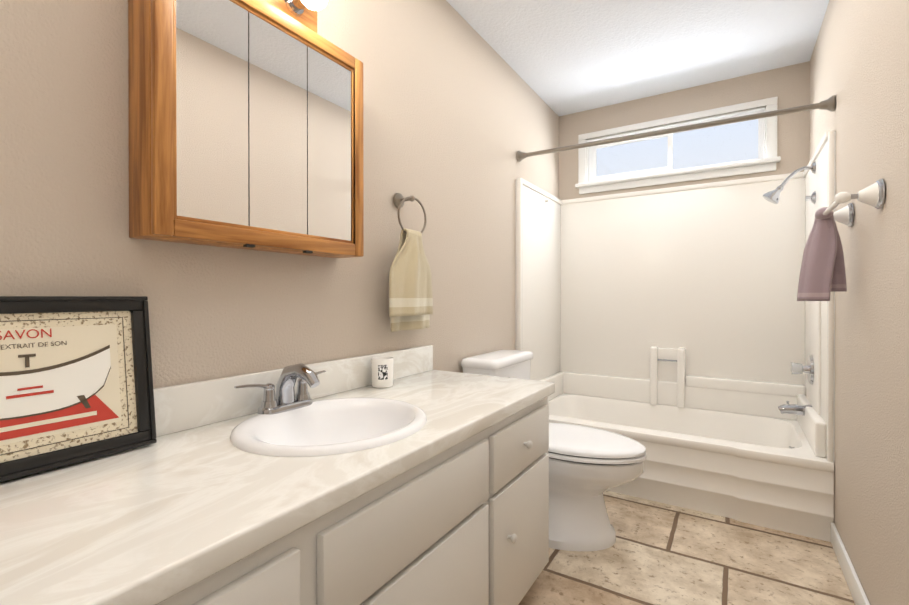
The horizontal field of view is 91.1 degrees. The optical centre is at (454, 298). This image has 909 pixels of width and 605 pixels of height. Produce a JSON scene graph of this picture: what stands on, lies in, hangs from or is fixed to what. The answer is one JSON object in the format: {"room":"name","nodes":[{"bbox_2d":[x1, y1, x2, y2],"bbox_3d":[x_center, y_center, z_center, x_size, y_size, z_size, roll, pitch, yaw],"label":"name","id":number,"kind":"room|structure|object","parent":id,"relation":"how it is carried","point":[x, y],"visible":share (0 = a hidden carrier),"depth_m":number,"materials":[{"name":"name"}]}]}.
{"room":"bathroom","nodes":[
{"label":"bathroom","id":0,"kind":"room"},
{"bbox_2d":[0,0,558,388],"bbox_3d":[-0.174,-0.164,1.992,0.120,2.465,3.730,0,0,32],"label":"wall","id":1,"kind":"structure","parent":0,"point":[458,112],"depth_m":1.41,"materials":[{"name":"beige paint"}]},
{"bbox_2d":[128,0,363,257],"bbox_3d":[-0.488,-0.524,1.207,0.174,0.787,0.619,0,0,32],"label":"upper cabinet","id":2,"kind":"object","parent":1,"relation":"attached to","point":[245,124],"visible":1,"depth_m":1.11,"materials":[{"name":"brown wood"}]},
{"bbox_2d":[153,345,432,436],"bbox_3d":[-0.569,0.262,1.225,0.021,0.111,1.758,0,0,32],"label":"backsplash","id":3,"kind":"structure","parent":1,"relation":"attached to","point":[176,406],"depth_m":1.17,"materials":[{"name":"white stone"}]},
{"bbox_2d":[389,193,432,331],"bbox_3d":[-0.178,-0.150,1.758,0.116,0.548,0.316,0,0,32],"label":"towel ring","id":4,"kind":"object","parent":1,"relation":"attached to","point":[410,294],"visible":1,"depth_m":1.71,"materials":[{"name":"beige fabric"}]},
{"bbox_2d":[515,131,835,461],"bbox_3d":[1.028,-0.009,2.366,1.520,1.448,0.026,0,0,32],"label":"trim","id":5,"kind":"structure","parent":1,"relation":"attached to","point":[834,312],"depth_m":1.95,"materials":[{"name":"white plastic"}]},
{"bbox_2d":[516,95,834,161],"bbox_3d":[1.036,-0.876,2.376,1.513,0.093,0.088,0,0,32],"label":"curtain rod","id":6,"kind":"object","parent":1,"relation":"attached to","point":[828,104],"visible":0.98,"depth_m":2.25,"materials":[{"name":"silver metal"}]},
{"bbox_2d":[446,0,828,115],"bbox_3d":[0.521,-1.445,1.551,1.760,0.100,3.730,0,0,32],"label":"ceiling","id":7,"kind":"structure","parent":0,"point":[563,57],"depth_m":2.42,"materials":[{"name":"white paint"}]},
{"bbox_2d":[559,61,809,199],"bbox_3d":[1.480,-0.169,3.086,1.520,2.465,0.120,0,0,32],"label":"wall","id":8,"kind":"structure","parent":0,"point":[788,86],"depth_m":2.89,"materials":[{"name":"beige paint"}]},
{"bbox_2d":[575,97,780,193],"bbox_3d":[1.461,-1.004,3.052,1.240,0.445,0.151,0,0,32],"label":"window","id":9,"kind":"structure","parent":8,"relation":"in","point":[766,163],"depth_m":3.01,"materials":[{"name":"white wood"}]},
{"bbox_2d":[519,490,854,604],"bbox_3d":[0.521,1.120,1.562,1.760,0.100,3.730,0,0,32],"label":"floor","id":10,"kind":"structure","parent":0,"point":[658,553],"depth_m":1.78,"materials":[{"name":"tile"}]},
{"bbox_2d":[144,389,554,604],"bbox_3d":[-0.324,0.715,1.078,0.594,0.715,1.766,0,0,32],"label":"bathroom vanity","id":11,"kind":"object","parent":10,"relation":"on","point":[420,481],"depth_m":0.99,"materials":[{"name":"white paint"}]},
{"bbox_2d":[0,369,554,604],"bbox_3d":[-0.332,0.338,1.085,0.572,0.040,1.772,0,0,32],"label":"countertop","id":12,"kind":"structure","parent":11,"relation":"on","point":[126,527],"depth_m":0.70,"materials":[{"name":"white stone"}]},
{"bbox_2d":[0,296,156,481],"bbox_3d":[-0.778,0.155,0.814,0.024,0.320,0.400,-8,-4,32],"label":"picture frame","id":13,"kind":"object","parent":12,"relation":"on","point":[76,380],"visible":0.98,"depth_m":0.87,"materials":[{"name":"black"}]},
{"bbox_2d":[232,361,331,412],"bbox_3d":[-0.426,0.240,1.214,0.159,0.131,0.290,0,0,32],"label":"faucet","id":14,"kind":"object","parent":12,"relation":"on","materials":[{"name":"silver metal"}]},
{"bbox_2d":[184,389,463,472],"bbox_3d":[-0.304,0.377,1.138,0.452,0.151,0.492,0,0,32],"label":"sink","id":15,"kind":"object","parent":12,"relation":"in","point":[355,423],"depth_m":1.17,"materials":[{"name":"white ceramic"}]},
{"bbox_2d":[371,357,393,387],"bbox_3d":[-0.259,0.264,1.609,0.080,0.101,0.080,0,0,32],"label":"cup","id":16,"kind":"object","parent":12,"relation":"on","point":[382,372],"visible":0.98,"depth_m":1.57,"materials":[{"name":"white ceramic"}]},
{"bbox_2d":[461,350,645,550],"bbox_3d":[0.488,0.678,2.151,0.817,0.779,0.508,0,0,32],"label":"toilet","id":17,"kind":"object","parent":10,"relation":"on","point":[588,466],"visible":0.54,"depth_m":1.94,"materials":[{"name":"white ceramic"}]},
{"bbox_2d":[516,130,834,541],"bbox_3d":[1.230,0.158,2.689,1.514,1.814,0.814,0,0,32],"label":"bathtub","id":18,"kind":"object","parent":10,"relation":"on","point":[683,336],"visible":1,"depth_m":2.83,"materials":[{"name":"white plastic"}]},
{"bbox_2d":[809,0,908,604],"bbox_3d":[1.216,-0.160,1.121,0.120,2.465,3.730,0,0,32],"label":"wall","id":19,"kind":"structure","parent":0,"point":[859,64],"depth_m":1.43,"materials":[{"name":"beige paint"}]},
{"bbox_2d":[797,179,884,300],"bbox_3d":[1.312,-0.175,1.551,0.168,0.368,0.490,0,0,32],"label":"towel bar","id":20,"kind":"object","parent":19,"relation":"attached to","point":[822,276],"visible":1,"depth_m":1.65,"materials":[{"name":"fabric"}]},
{"bbox_2d":[797,207,846,300],"bbox_3d":[1.373,-0.167,1.669,0.148,0.350,0.101,0,0,32],"label":"hand towel","id":21,"kind":"object","parent":20,"relation":"hanging from","point":[822,272],"depth_m":1.65,"materials":[{"name":"fabric"}]},
{"bbox_2d":[831,523,869,604],"bbox_3d":[0.942,1.029,0.821,0.018,0.090,2.679,0,0,32],"label":"baseboard","id":22,"kind":"structure","parent":19,"relation":"attached to","point":[859,596],"depth_m":1.61,"materials":[{"name":"white wood"}]}
]}

